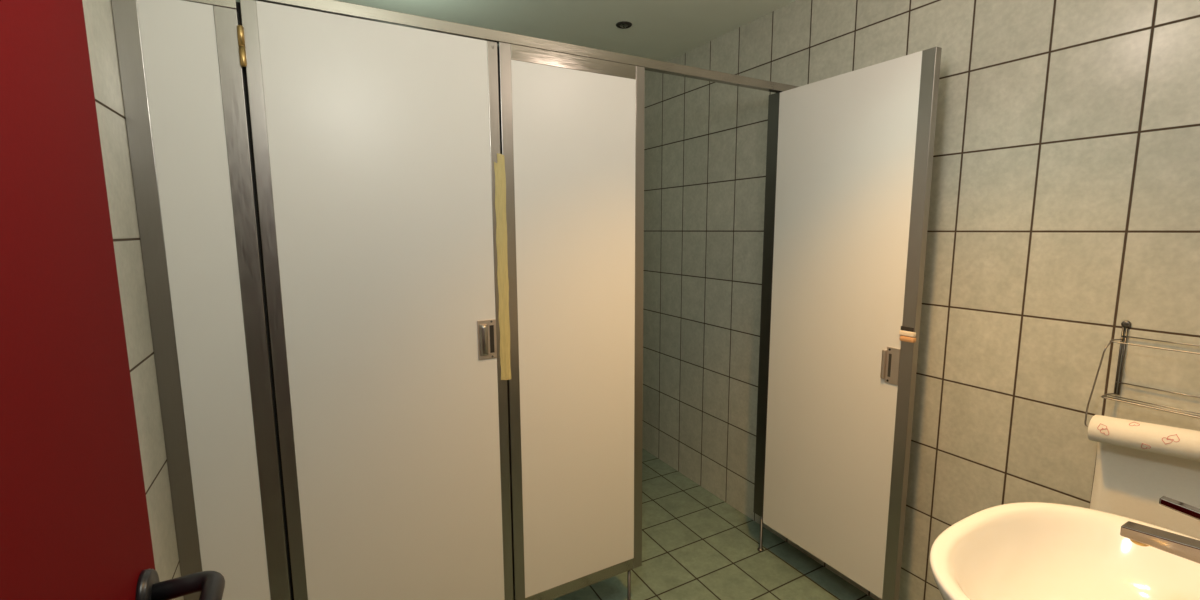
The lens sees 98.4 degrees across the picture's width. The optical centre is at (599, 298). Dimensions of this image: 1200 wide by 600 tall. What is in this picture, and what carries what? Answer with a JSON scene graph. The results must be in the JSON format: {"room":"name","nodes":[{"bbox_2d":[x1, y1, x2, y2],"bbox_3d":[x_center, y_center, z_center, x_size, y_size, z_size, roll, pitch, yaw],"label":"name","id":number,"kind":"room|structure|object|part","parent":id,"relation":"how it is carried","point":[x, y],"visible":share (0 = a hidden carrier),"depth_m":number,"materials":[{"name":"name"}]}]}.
{"room":"public restroom","nodes":[
{"label":"public restroom","id":0,"kind":"room"},
{"bbox_2d":[82,0,183,599],"bbox_3d":[-1.082,0.107,1.155,0.120,2.403,3.310,-4,9,-29],"label":"wall","id":1,"kind":"structure","parent":0,"point":[98,14],"depth_m":1.10,"materials":[{"name":"tile"}]},
{"bbox_2d":[237,0,795,71],"bbox_3d":[-0.079,-1.213,1.545,2.429,0.100,3.310,-4,9,-29],"label":"ceiling","id":2,"kind":"structure","parent":0,"point":[661,30],"depth_m":2.34,"materials":[{"name":"paint"}]},
{"bbox_2d":[616,21,631,28],"bbox_3d":[0.112,-1.274,2.424,0.076,0.013,0.076,-4,9,-29],"label":"recessed light","id":3,"kind":"object","parent":2,"relation":"in","point":[624,24],"visible":1,"depth_m":2.41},
{"bbox_2d":[553,448,874,599],"bbox_3d":[0.147,1.318,1.495,2.429,0.100,4.190,-4,9,-29],"label":"floor","id":4,"kind":"structure","parent":0,"point":[696,545],"depth_m":2.30,"materials":[{"name":"tile"}]},
{"bbox_2d":[111,0,293,599],"bbox_3d":[-0.947,0.290,1.305,0.234,1.999,0.039,-4,9,-29],"label":"panel","id":5,"kind":"object","parent":4,"relation":"on","point":[184,85],"visible":0.98,"depth_m":1.24,"materials":[{"name":"white laminate"}]},
{"bbox_2d":[237,0,512,599],"bbox_3d":[-0.574,0.182,1.485,0.632,1.831,0.044,-4,9,-29],"label":"door","id":6,"kind":"structure","parent":5,"relation":"attached to","point":[376,145],"depth_m":1.44,"materials":[{"name":"white laminate"}]},
{"bbox_3d":[-0.347,0.126,1.597,0.058,0.122,0.004,-4,9,-29],"label":"pull handle","id":7,"kind":"part","parent":6,"relation":"part of","materials":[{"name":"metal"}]},
{"bbox_2d":[494,153,510,379],"bbox_3d":[-0.299,-0.087,1.594,0.036,0.698,0.004,-4,9,-29],"label":"tape","id":8,"kind":"object","parent":6,"relation":"attached to","point":[499,167],"visible":1,"depth_m":1.59,"materials":[{"name":"yellow plastic"}]},
{"bbox_2d":[497,42,644,599],"bbox_3d":[-0.080,0.222,1.783,0.522,1.999,0.039,-4,9,-29],"label":"panel","id":9,"kind":"object","parent":4,"relation":"on","point":[572,126],"visible":0.96,"depth_m":1.74,"materials":[{"name":"white laminate"}]},
{"bbox_2d":[256,0,798,92],"bbox_3d":[-0.097,-0.783,1.638,2.189,0.030,0.030,-4,9,-29],"label":"rail","id":10,"kind":"object","parent":9,"relation":"on","point":[341,8],"visible":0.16,"depth_m":1.53,"materials":[{"name":"metal"}]},
{"bbox_2d":[753,92,779,551],"bbox_3d":[0.781,0.151,2.278,0.166,1.999,0.058,-4,9,-29],"label":"post","id":11,"kind":"object","parent":4,"relation":"on","point":[773,101],"visible":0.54,"depth_m":2.22,"materials":[{"name":"grey metal"}]},
{"bbox_2d":[762,46,941,599],"bbox_3d":[0.884,0.123,1.951,0.041,1.851,0.610,-4,9,-28],"label":"door","id":12,"kind":"structure","parent":11,"relation":"attached to","point":[855,149],"depth_m":1.88,"materials":[{"name":"white laminate"}]},
{"bbox_3d":[0.987,0.228,1.748,0.004,0.124,0.044,-4,9,-29],"label":"pull handle","id":13,"kind":"part","parent":12,"relation":"part of","materials":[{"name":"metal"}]},
{"bbox_2d":[642,0,1199,599],"bbox_3d":[0.936,-0.052,2.267,0.120,2.403,3.310,-4,9,-29],"label":"wall","id":14,"kind":"structure","parent":0,"point":[1064,207],"depth_m":1.62,"materials":[{"name":"tile"}]},
{"bbox_2d":[1084,321,1199,426],"bbox_3d":[1.401,0.217,1.252,0.080,0.289,0.315,-4,9,-29],"label":"wire rack","id":15,"kind":"object","parent":14,"relation":"attached to","point":[1125,324],"visible":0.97,"depth_m":1.34,"materials":[{"name":"metal"}]},
{"bbox_3d":[1.313,0.227,1.368,0.026,0.239,0.032,-4,9,-29],"label":"roll arm","id":16,"kind":"part","parent":15,"relation":"part of","materials":[{"name":"metal"}]},
{"bbox_2d":[1087,415,1199,538],"bbox_3d":[1.378,0.526,1.305,0.089,0.459,0.234,-4,9,-29],"label":"paper roll","id":17,"kind":"object","parent":15,"relation":"hanging from","point":[1138,463],"visible":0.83,"depth_m":1.31,"materials":[{"name":"white paper"}]},
{"bbox_3d":[0.702,0.208,0.329,2.189,2.403,0.120,-4,9,-29],"label":"wall","id":18,"kind":"structure","parent":0,"visible":0},
{"bbox_2d":[0,0,224,599],"bbox_3d":[-0.348,0.389,0.314,0.121,2.044,0.818,-4,9,-29],"label":"door","id":19,"kind":"structure","parent":18,"relation":"in","point":[74,518],"depth_m":0.47,"materials":[{"name":"red paint"}]},
{"bbox_3d":[-0.470,0.354,0.580,0.073,0.022,0.136,-4,9,-29],"label":"lever handle","id":20,"kind":"part","parent":19,"relation":"part of","materials":[{"name":"black metal"}]},
{"bbox_2d":[930,502,1199,599],"bbox_3d":[0.893,0.571,0.862,0.626,0.168,0.537,-4,9,-29],"label":"basin","id":21,"kind":"object","parent":18,"relation":"attached to","point":[1022,550],"visible":0.91,"depth_m":1.04,"materials":[{"name":"ceramic"}]},
{"bbox_2d":[1120,496,1199,563],"bbox_3d":[0.942,0.413,0.762,0.054,0.173,0.255,-4,9,-29],"label":"tap","id":22,"kind":"object","parent":21,"relation":"on","point":[1188,548],"visible":1,"depth_m":0.82,"materials":[{"name":"silver metal"}]},
{"bbox_3d":[0.936,0.386,0.770,0.036,0.043,0.228,-4,9,-29],"label":"spout","id":23,"kind":"part","parent":22,"relation":"part of","materials":[{"name":"silver metal"}]},
{"bbox_3d":[0.948,0.344,0.742,0.030,0.032,0.206,-4,9,-29],"label":"lever","id":24,"kind":"part","parent":22,"relation":"part of","materials":[{"name":"silver metal"}]}
]}

